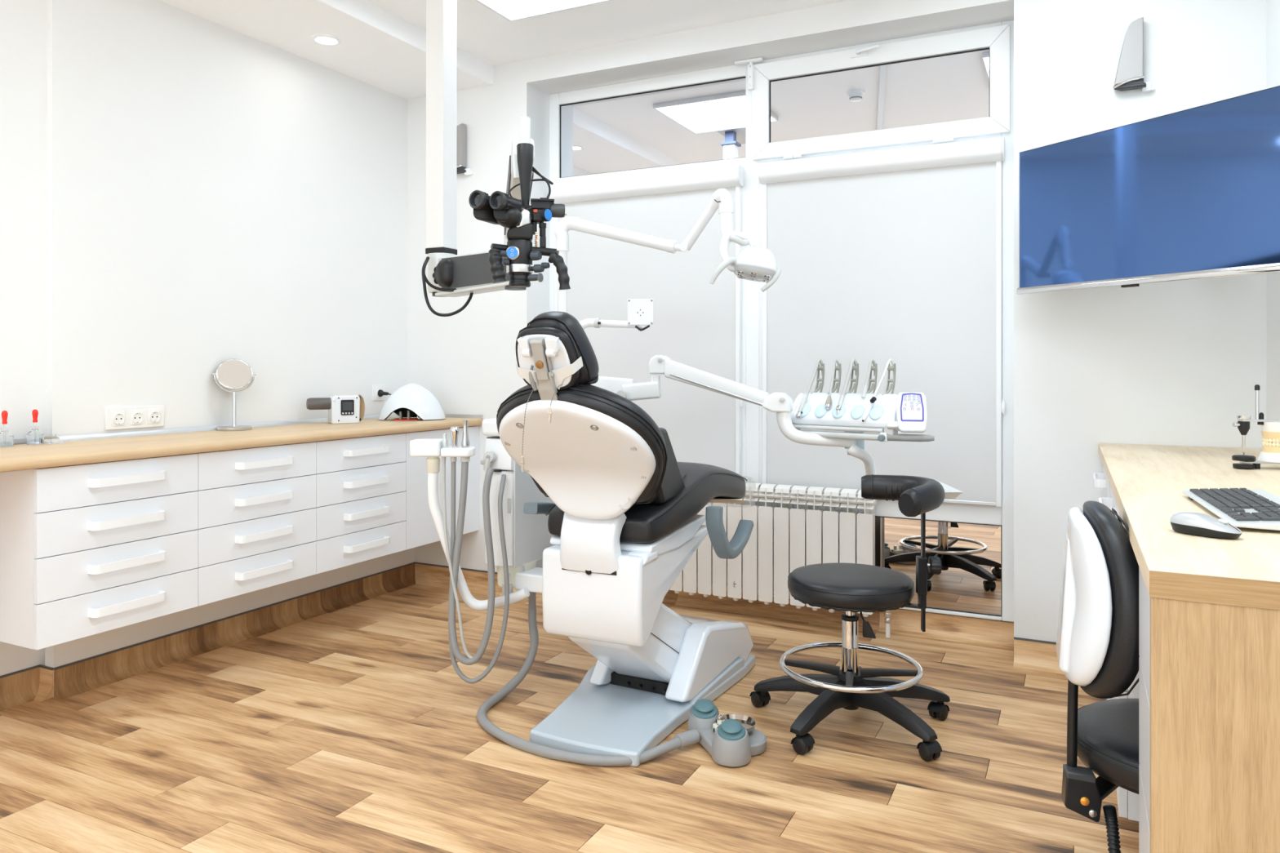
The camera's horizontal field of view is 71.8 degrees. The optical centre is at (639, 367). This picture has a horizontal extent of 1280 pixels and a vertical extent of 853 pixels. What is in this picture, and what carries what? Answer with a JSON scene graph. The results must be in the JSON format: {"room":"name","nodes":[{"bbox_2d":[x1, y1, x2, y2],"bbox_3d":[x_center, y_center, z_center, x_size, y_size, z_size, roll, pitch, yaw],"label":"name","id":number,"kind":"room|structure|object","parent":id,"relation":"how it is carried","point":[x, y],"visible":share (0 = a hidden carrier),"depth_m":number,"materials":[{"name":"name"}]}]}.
{"room":"dental clinic","nodes":[
{"label":"dental clinic","id":0,"kind":"room"},
{"bbox_2d":[0,0,407,675],"bbox_3d":[-2.731,-0.205,2.472,0.310,2.810,5.800,0,0,26],"label":"wall","id":1,"kind":"structure","parent":0,"point":[184,194],"depth_m":3.73,"materials":[{"name":"white paint"}]},
{"bbox_2d":[0,664,40,711],"bbox_3d":[-2.989,1.147,1.612,0.052,0.107,3.630,0,0,26],"label":"baseboard","id":2,"kind":"structure","parent":1,"relation":"attached to","point":[19,687],"depth_m":3.17,"materials":[{"name":"brown wood"}]},
{"bbox_2d":[33,664,53,702],"bbox_3d":[-2.180,1.147,3.208,0.083,0.107,0.052,0,0,26],"label":"baseboard","id":3,"kind":"structure","parent":1,"relation":"attached to","point":[46,689],"depth_m":3.21,"materials":[{"name":"brown wood"}]},
{"bbox_2d":[0,453,198,649],"bbox_3d":[-1.948,0.596,3.090,0.532,0.563,0.560,0,0,26],"label":"drawer cabinet","id":4,"kind":"object","parent":1,"relation":"attached to","point":[87,549],"visible":0.99,"depth_m":2.89,"materials":[{"name":"white laminate"}]},
{"bbox_2d":[104,404,164,430],"bbox_3d":[-2.022,0.200,3.531,0.018,0.088,0.245,0,0,26],"label":"socket","id":5,"kind":"object","parent":1,"relation":"attached to","point":[143,416],"visible":1,"depth_m":3.52,"materials":[{"name":"white plastic"}]},
{"bbox_2d":[44,547,414,667],"bbox_3d":[-1.721,1.000,4.098,0.053,0.400,1.950,0,0,26],"label":"trim","id":6,"kind":"structure","parent":1,"relation":"attached to","point":[56,655],"depth_m":3.79,"materials":[{"name":"white paint"}]},
{"bbox_2d":[0,413,483,472],"bbox_3d":[-2.151,0.284,2.731,0.557,0.058,4.779,0,0,26],"label":"countertop","id":7,"kind":"structure","parent":1,"relation":"attached to","point":[91,448],"depth_m":3.44,"materials":[{"name":"brown wood"}]},
{"bbox_2d":[0,410,13,447],"bbox_3d":[-2.202,0.212,3.064,0.052,0.125,0.052,0,0,26],"label":"dropper bottle","id":8,"kind":"object","parent":7,"relation":"on","point":[6,438],"visible":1,"depth_m":3.06,"materials":[{"name":"clear glass"}]},
{"bbox_2d":[26,408,44,444],"bbox_3d":[-2.158,0.212,3.153,0.052,0.125,0.052,0,0,26],"label":"dropper bottle","id":9,"kind":"object","parent":7,"relation":"on","point":[35,437],"visible":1,"depth_m":3.14,"materials":[{"name":"clear glass"}]},
{"bbox_2d":[44,434,65,444],"bbox_3d":[-2.129,0.260,3.203,0.062,0.030,0.055,0,0,26],"label":"acrylic stand","id":10,"kind":"object","parent":7,"relation":"on","point":[48,438],"visible":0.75,"depth_m":3.20,"materials":[{"name":"clear plastic"}]},
{"bbox_2d":[212,358,256,431],"bbox_3d":[-1.780,0.118,3.878,0.142,0.312,0.142,0,0,14],"label":"mirror","id":11,"kind":"object","parent":7,"relation":"on","point":[231,374],"visible":1,"depth_m":3.87,"materials":[{"name":"silver metal"}]},
{"bbox_2d":[217,360,251,387],"bbox_3d":[-1.780,0.030,3.878,0.138,0.126,0.072,0,0,-29],"label":"mirror glass","id":12,"kind":"object","parent":11,"relation":"attached to","point":[230,373],"depth_m":3.87,"materials":[{"name":"beige mirror"}]},
{"bbox_2d":[306,394,364,423],"bbox_3d":[-1.486,0.205,4.323,0.269,0.140,0.106,0,0,-31],"label":"camera","id":13,"kind":"object","parent":7,"relation":"on","point":[342,409],"visible":1,"depth_m":4.29,"materials":[{"name":"white plastic"}]},
{"bbox_2d":[377,383,445,420],"bbox_3d":[-1.192,0.180,4.629,0.307,0.190,0.278,0,0,26],"label":"hood","id":14,"kind":"object","parent":7,"relation":"on","point":[410,400],"visible":1,"depth_m":4.56,"materials":[{"name":"white plastic"}]},
{"bbox_2d":[393,417,418,420],"bbox_3d":[-1.222,0.272,4.619,0.120,0.006,0.120,0,0,-10],"label":"tray","id":15,"kind":"object","parent":14,"relation":"on","point":[396,419],"depth_m":4.57,"materials":[{"name":"red rubber"}]},
{"bbox_2d":[195,441,316,606],"bbox_3d":[-1.699,0.596,3.592,0.532,0.563,0.560,0,0,26],"label":"drawer cabinet","id":16,"kind":"object","parent":1,"relation":"attached to","point":[257,529],"visible":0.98,"depth_m":3.46,"materials":[{"name":"white laminate"}]},
{"bbox_2d":[159,0,493,99],"bbox_3d":[-2.301,-1.560,2.359,0.620,0.100,5.580,0,0,26],"label":"ceiling","id":17,"kind":"structure","parent":1,"relation":"attached to","point":[379,48],"depth_m":4.04,"materials":[{"name":"white paint"}]},
{"bbox_2d":[310,33,342,45],"bbox_3d":[-1.443,-1.505,4.066,0.136,0.008,0.136,0,0,26],"label":"recessed light","id":18,"kind":"object","parent":17,"relation":"attached to","point":[320,38],"visible":1,"depth_m":4.06,"materials":[{"name":"white plastic"}]},
{"bbox_2d":[315,433,406,573],"bbox_3d":[-1.450,0.596,4.093,0.532,0.563,0.557,0,0,26],"label":"drawer cabinet","id":19,"kind":"object","parent":1,"relation":"attached to","point":[361,507],"visible":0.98,"depth_m":3.97,"materials":[{"name":"white laminate"}]},
{"bbox_2d":[372,384,384,400],"bbox_3d":[-1.408,0.137,4.768,0.018,0.086,0.090,0,0,26],"label":"wall socket","id":20,"kind":"object","parent":1,"relation":"attached to","point":[375,388],"visible":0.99,"depth_m":4.75,"materials":[{"name":"white plastic"}]},
{"bbox_2d":[377,390,391,396],"bbox_3d":[-1.326,0.196,4.772,0.171,0.149,0.042,0,0,-6],"label":"plug","id":21,"kind":"object","parent":20,"relation":"in","point":[380,393],"visible":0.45,"depth_m":4.75,"materials":[{"name":"black plastic"}]},
{"bbox_2d":[53,562,415,699],"bbox_3d":[-1.674,1.147,4.074,0.052,0.107,1.950,0,0,26],"label":"baseboard","id":22,"kind":"structure","parent":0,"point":[77,677],"depth_m":3.80,"materials":[{"name":"brown wood"}]},
{"bbox_2d":[0,584,1138,852],"bbox_3d":[-0.720,1.240,1.697,4.400,0.080,6.200,0,0,26],"label":"floor","id":23,"kind":"structure","parent":0,"point":[354,728],"depth_m":2.69,"materials":[{"name":"brown wood"}]},
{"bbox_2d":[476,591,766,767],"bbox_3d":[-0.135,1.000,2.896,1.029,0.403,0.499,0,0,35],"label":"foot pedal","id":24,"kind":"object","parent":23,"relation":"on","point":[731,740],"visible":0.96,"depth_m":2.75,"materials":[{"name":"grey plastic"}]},
{"bbox_2d":[673,728,699,749],"bbox_3d":[0.146,1.166,2.772,0.073,0.041,0.042,0,0,-37],"label":"connector","id":25,"kind":"object","parent":24,"relation":"attached to","point":[683,740],"depth_m":2.75,"materials":[{"name":"grey plastic"}]},
{"bbox_2d":[496,311,755,767],"bbox_3d":[-0.004,0.519,3.167,0.613,1.362,1.501,0,0,26],"label":"dental chair","id":26,"kind":"object","parent":23,"relation":"on","point":[624,521],"visible":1,"depth_m":2.81,"materials":[{"name":"white plastic"}]},
{"bbox_2d":[409,417,554,610],"bbox_3d":[-0.476,0.541,3.485,0.684,0.698,0.648,0,0,4],"label":"dental suction unit","id":27,"kind":"object","parent":26,"relation":"attached to","point":[526,536],"visible":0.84,"depth_m":3.24,"materials":[{"name":"white plastic"}]},
{"bbox_2d":[441,433,472,658],"bbox_3d":[-0.630,0.643,3.181,0.199,0.801,0.072,0,0,13],"label":"suction handpiece","id":28,"kind":"object","parent":27,"relation":"hanging from","point":[445,440],"visible":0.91,"depth_m":3.18,"materials":[{"name":"white plastic"}]},
{"bbox_2d":[440,446,475,457],"bbox_3d":[-0.663,0.308,3.230,0.114,0.032,0.090,0,0,0],"label":"holder","id":29,"kind":"object","parent":27,"relation":"on","point":[446,451],"depth_m":3.19,"materials":[{"name":"white plastic"}]},
{"bbox_2d":[448,419,495,665],"bbox_3d":[-0.598,0.626,3.168,0.163,0.870,0.106,0,0,26],"label":"suction handpiece","id":30,"kind":"object","parent":27,"relation":"in","point":[465,442],"visible":1,"depth_m":3.15,"materials":[{"name":"grey plastic"}]},
{"bbox_2d":[448,426,509,684],"bbox_3d":[-0.581,0.676,3.199,0.227,0.919,0.082,0,0,3],"label":"suction handpiece","id":31,"kind":"object","parent":27,"relation":"hanging from","point":[455,430],"visible":0.9,"depth_m":3.17,"materials":[{"name":"grey plastic"}]},
{"bbox_2d":[554,188,781,312],"bbox_3d":[0.069,-0.246,3.510,0.974,0.892,0.236,0,0,26],"label":"lamp","id":32,"kind":"object","parent":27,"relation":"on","point":[757,264],"visible":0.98,"depth_m":3.41,"materials":[{"name":"white plastic"}]},
{"bbox_2d":[578,298,653,331],"bbox_3d":[-0.150,-0.191,3.664,0.433,0.175,0.068,0,0,21],"label":"monitor mount","id":33,"kind":"object","parent":32,"relation":"attached to","point":[640,311],"visible":0.73,"depth_m":3.60,"materials":[{"name":"white plastic"}]},
{"bbox_2d":[591,355,963,498],"bbox_3d":[0.452,0.222,3.511,1.555,0.537,0.634,0,0,13],"label":"unit","id":34,"kind":"object","parent":27,"relation":"attached to","point":[904,412],"visible":0.94,"depth_m":3.28,"materials":[{"name":"white plastic"}]},
{"bbox_2d":[795,359,823,418],"bbox_3d":[0.656,0.081,3.393,0.026,0.227,0.187,0,0,44],"label":"handpiece","id":35,"kind":"object","parent":34,"relation":"attached to","point":[798,414],"visible":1,"depth_m":3.38,"materials":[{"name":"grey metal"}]},
{"bbox_2d":[825,359,839,410],"bbox_3d":[0.731,0.065,3.348,0.023,0.191,0.162,0,0,27],"label":"handpiece","id":36,"kind":"object","parent":34,"relation":"attached to","point":[828,402],"visible":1,"depth_m":3.33,"materials":[{"name":"grey metal"}]},
{"bbox_2d":[835,358,857,414],"bbox_3d":[0.775,0.073,3.308,0.022,0.212,0.174,0,0,39],"label":"handpiece","id":37,"kind":"object","parent":34,"relation":"attached to","point":[853,361],"visible":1,"depth_m":3.30,"materials":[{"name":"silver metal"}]},
{"bbox_2d":[861,359,875,398],"bbox_3d":[0.850,0.042,3.285,0.020,0.146,0.115,0,0,40],"label":"handpiece","id":38,"kind":"object","parent":34,"relation":"hanging from","point":[871,361],"visible":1,"depth_m":3.28,"materials":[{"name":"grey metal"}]},
{"bbox_2d":[862,359,893,422],"bbox_3d":[0.876,0.083,3.215,0.190,0.226,0.036,0,0,-36],"label":"handpiece","id":39,"kind":"object","parent":34,"relation":"hanging from","point":[873,399],"visible":1,"depth_m":3.19,"materials":[{"name":"white plastic"}]},
{"bbox_2d":[931,478,963,498],"bbox_3d":[1.071,0.474,3.478,0.260,0.031,0.468,0,0,3],"label":"tray","id":40,"kind":"object","parent":34,"relation":"on","point":[950,492],"depth_m":3.28,"materials":[{"name":"plastic"}]},
{"bbox_2d":[520,383,562,471],"bbox_3d":[-0.278,0.172,2.536,0.130,0.261,0.061,0,0,26],"label":"chain","id":41,"kind":"object","parent":26,"relation":"hanging from","point":[549,410],"visible":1,"depth_m":2.54,"materials":[{"name":"silver metal"}]},
{"bbox_2d":[528,311,599,383],"bbox_3d":[-0.242,-0.054,2.591,0.221,0.218,0.161,0,0,23],"label":"cushion","id":42,"kind":"object","parent":26,"relation":"on","point":[575,362],"depth_m":2.52,"materials":[{"name":"black leather"}]},
{"bbox_2d":[497,383,666,503],"bbox_3d":[-0.190,0.235,2.719,0.545,0.398,0.382,0,0,26],"label":"backrest","id":43,"kind":"object","parent":26,"relation":"on","point":[597,446],"depth_m":2.63,"materials":[{"name":"white plastic"}]},
{"bbox_2d":[547,462,746,542],"bbox_3d":[0.072,0.466,3.362,0.447,0.201,1.079,0,0,23],"label":"seat cushion","id":44,"kind":"object","parent":26,"relation":"on","point":[685,490],"depth_m":2.99,"materials":[{"name":"black leather"}]},
{"bbox_2d":[669,482,891,637],"bbox_3d":[0.572,0.878,4.209,1.230,0.643,0.087,0,0,26],"label":"radiator","id":45,"kind":"object","parent":23,"relation":"on","point":[783,540],"visible":0.6,"depth_m":4.13,"materials":[{"name":"white metal"}]},
{"bbox_2d":[749,474,950,760],"bbox_3d":[0.738,0.784,2.951,0.650,0.831,0.629,0,0,-22],"label":"round stool","id":46,"kind":"object","parent":23,"relation":"on","point":[851,588],"visible":1,"depth_m":2.88,"materials":[{"name":"black leather"}]},
{"bbox_2d":[1055,500,1139,852],"bbox_3d":[1.110,0.740,1.830,0.451,0.919,0.494,0,0,26],"label":"desk chair","id":47,"kind":"object","parent":23,"relation":"on","point":[1097,646],"visible":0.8,"depth_m":1.75,"materials":[{"name":"black leather"}]},
{"bbox_2d":[1080,500,1139,698],"bbox_3d":[0.962,0.472,1.820,0.110,0.383,0.348,0,0,22],"label":"cushion","id":48,"kind":"object","parent":47,"relation":"on","point":[1109,655],"depth_m":1.69,"materials":[{"name":"black leather"}]},
{"bbox_2d":[1093,466,1110,700],"bbox_3d":[1.861,0.767,3.022,0.554,0.865,0.684,0,0,26],"label":"drawer pedestal","id":49,"kind":"object","parent":23,"relation":"on","point":[1100,480],"visible":0.13,"depth_m":3.05,"materials":[{"name":"white laminate"}]},
{"bbox_2d":[1098,487,1138,821],"bbox_3d":[1.562,0.767,2.412,0.548,0.865,0.670,0,0,26],"label":"drawer pedestal","id":50,"kind":"object","parent":23,"relation":"on","point":[1127,801],"visible":0.06,"depth_m":2.21,"materials":[{"name":"white laminate"}]},
{"bbox_2d":[1138,567,1150,852],"bbox_3d":[1.065,0.767,1.359,0.500,0.865,0.378,0,0,26],"label":"drawer pedestal","id":51,"kind":"object","parent":23,"relation":"on","point":[1144,596],"visible":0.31,"depth_m":1.51,"materials":[{"name":"grey laminate"}]},
{"bbox_2d":[1097,443,1279,852],"bbox_3d":[1.492,0.748,2.247,0.538,0.905,2.403,0,0,26],"label":"desk","id":52,"kind":"object","parent":23,"relation":"on","point":[1215,602],"visible":0.78,"depth_m":1.26,"materials":[{"name":"brown wood"}]},
{"bbox_2d":[1169,511,1242,539],"bbox_3d":[0.993,0.276,1.552,0.058,0.036,0.112,0,0,-34],"label":"computer mouse","id":53,"kind":"object","parent":52,"relation":"on","point":[1198,524],"visible":1,"depth_m":1.54,"materials":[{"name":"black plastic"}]},
{"bbox_2d":[1182,488,1279,530],"bbox_3d":[1.224,0.282,1.776,0.155,0.026,0.470,0,0,22],"label":"keyboard","id":54,"kind":"object","parent":52,"relation":"on","point":[1255,508],"visible":1,"depth_m":1.75,"materials":[{"name":"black plastic"}]},
{"bbox_2d":[1231,384,1279,469],"bbox_3d":[1.827,0.173,2.567,0.204,0.244,0.100,0,0,0],"label":"articulator","id":55,"kind":"object","parent":52,"relation":"on","point":[1242,424],"visible":1,"depth_m":2.56,"materials":[{"name":"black metal"}]},
{"bbox_2d":[1257,422,1279,462],"bbox_3d":[1.847,0.215,2.568,0.086,0.115,0.088,0,0,26],"label":"model","id":56,"kind":"object","parent":55,"relation":"in","point":[1270,432],"visible":0.99,"depth_m":2.55},
{"bbox_2d":[366,0,847,66],"bbox_3d":[-0.720,-1.680,1.697,4.600,0.140,6.200,0,0,26],"label":"ceiling","id":57,"kind":"structure","parent":0,"point":[483,33],"depth_m":4.13,"materials":[{"name":"white paint"}]},
{"bbox_2d":[422,0,570,316],"bbox_3d":[-0.596,-0.894,2.788,0.530,1.432,1.351,0,0,-22],"label":"microscope","id":58,"kind":"object","parent":57,"relation":"hanging from","point":[508,265],"visible":1,"depth_m":3.11,"materials":[{"name":"grey plastic"}]},
{"bbox_2d":[475,0,611,21],"bbox_3d":[-0.471,-1.596,3.617,0.600,0.028,0.660,0,0,26],"label":"ceiling light panel","id":59,"kind":"object","parent":57,"relation":"attached to","point":[510,10],"visible":1,"depth_m":3.88,"materials":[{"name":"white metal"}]},
{"bbox_2d":[407,0,1266,642],"bbox_3d":[0.565,-0.205,4.286,4.600,2.810,0.420,0,0,26],"label":"wall","id":60,"kind":"structure","parent":0,"point":[1177,362],"depth_m":3.52,"materials":[{"name":"white paint"}]},
{"bbox_2d":[404,426,479,549],"bbox_3d":[-1.214,0.596,4.611,0.495,0.563,0.578,0,0,26],"label":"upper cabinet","id":61,"kind":"object","parent":60,"relation":"attached to","point":[421,530],"visible":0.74,"depth_m":4.42,"materials":[{"name":"white laminate"}]},
{"bbox_2d":[457,123,472,175],"bbox_3d":[-0.979,-1.176,4.783,0.143,0.276,0.058,0,0,26],"label":"wall speaker","id":62,"kind":"object","parent":60,"relation":"attached to","point":[461,128],"visible":0.55,"depth_m":4.76,"materials":[{"name":"grey plastic"}]},
{"bbox_2d":[457,123,466,167],"bbox_3d":[-0.995,-1.189,4.789,0.100,0.250,0.042,0,0,26],"label":"grille","id":63,"kind":"object","parent":62,"relation":"attached to","point":[461,128],"depth_m":4.76,"materials":[{"name":"grey plastic"}]},
{"bbox_2d":[414,562,518,595],"bbox_3d":[-0.940,1.147,4.769,0.749,0.107,0.052,0,0,26],"label":"baseboard","id":64,"kind":"structure","parent":60,"relation":"attached to","point":[425,574],"depth_m":4.84,"materials":[{"name":"brown wood"}]},
{"bbox_2d":[549,19,1013,622],"bbox_3d":[0.555,-0.199,4.292,2.353,2.583,0.147,0,0,26],"label":"window","id":65,"kind":"structure","parent":60,"relation":"in","point":[956,85],"depth_m":4.10,"materials":[{"name":"white plastic"}]},
{"bbox_2d":[547,164,743,475],"bbox_3d":[0.009,-0.211,4.529,1.083,1.533,0.075,0,0,26],"label":"roller blind","id":66,"kind":"object","parent":65,"relation":"attached to","point":[697,322],"visible":0.49,"depth_m":4.48,"materials":[{"name":"white fabric"}]},
{"bbox_2d":[757,136,1005,506],"bbox_3d":[1.067,-0.189,4.004,1.092,1.578,0.075,0,0,26],"label":"roller blind","id":67,"kind":"object","parent":65,"relation":"attached to","point":[882,255],"visible":0.84,"depth_m":3.99,"materials":[{"name":"white fabric"}]},
{"bbox_2d":[662,586,1013,648],"bbox_3d":[0.558,1.147,4.299,2.353,0.107,0.052,0,0,26],"label":"baseboard","id":68,"kind":"structure","parent":60,"relation":"in","point":[971,630],"depth_m":4.01,"materials":[{"name":"brown wood"}]},
{"bbox_2d":[1013,636,1064,674],"bbox_3d":[1.662,1.147,3.478,0.355,0.107,0.052,0,0,26],"label":"baseboard","id":69,"kind":"structure","parent":60,"relation":"attached to","point":[1028,654],"depth_m":3.53,"materials":[{"name":"brown wood"}]},
{"bbox_2d":[1112,17,1155,92],"bbox_3d":[1.879,-1.186,3.364,0.143,0.276,0.058,0,0,26],"label":"wall lamp","id":70,"kind":"object","parent":60,"relation":"attached to","point":[1130,72],"visible":1,"depth_m":3.35,"materials":[{"name":"grey plastic"}]},
{"bbox_2d":[1114,17,1143,85],"bbox_3d":[1.863,-1.199,3.370,0.100,0.250,0.042,0,0,26],"label":"grille","id":71,"kind":"object","parent":70,"relation":"attached to","point":[1130,72],"depth_m":3.35,"materials":[{"name":"grey plastic"}]},
{"bbox_2d":[1016,84,1279,294],"bbox_3d":[1.892,-0.548,3.055,0.512,0.554,0.989,0,0,-27],"label":"television","id":72,"kind":"object","parent":60,"relation":"attached to","point":[1193,193],"visible":1,"depth_m":2.89,"materials":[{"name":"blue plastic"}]},
{"bbox_2d":[1266,0,1279,443],"bbox_3d":[1.117,-0.205,0.551,0.290,2.810,5.780,0,0,26],"label":"wall","id":73,"kind":"structure","parent":0,"point":[1273,6],"depth_m":3.11,"materials":[{"name":"white paint"}]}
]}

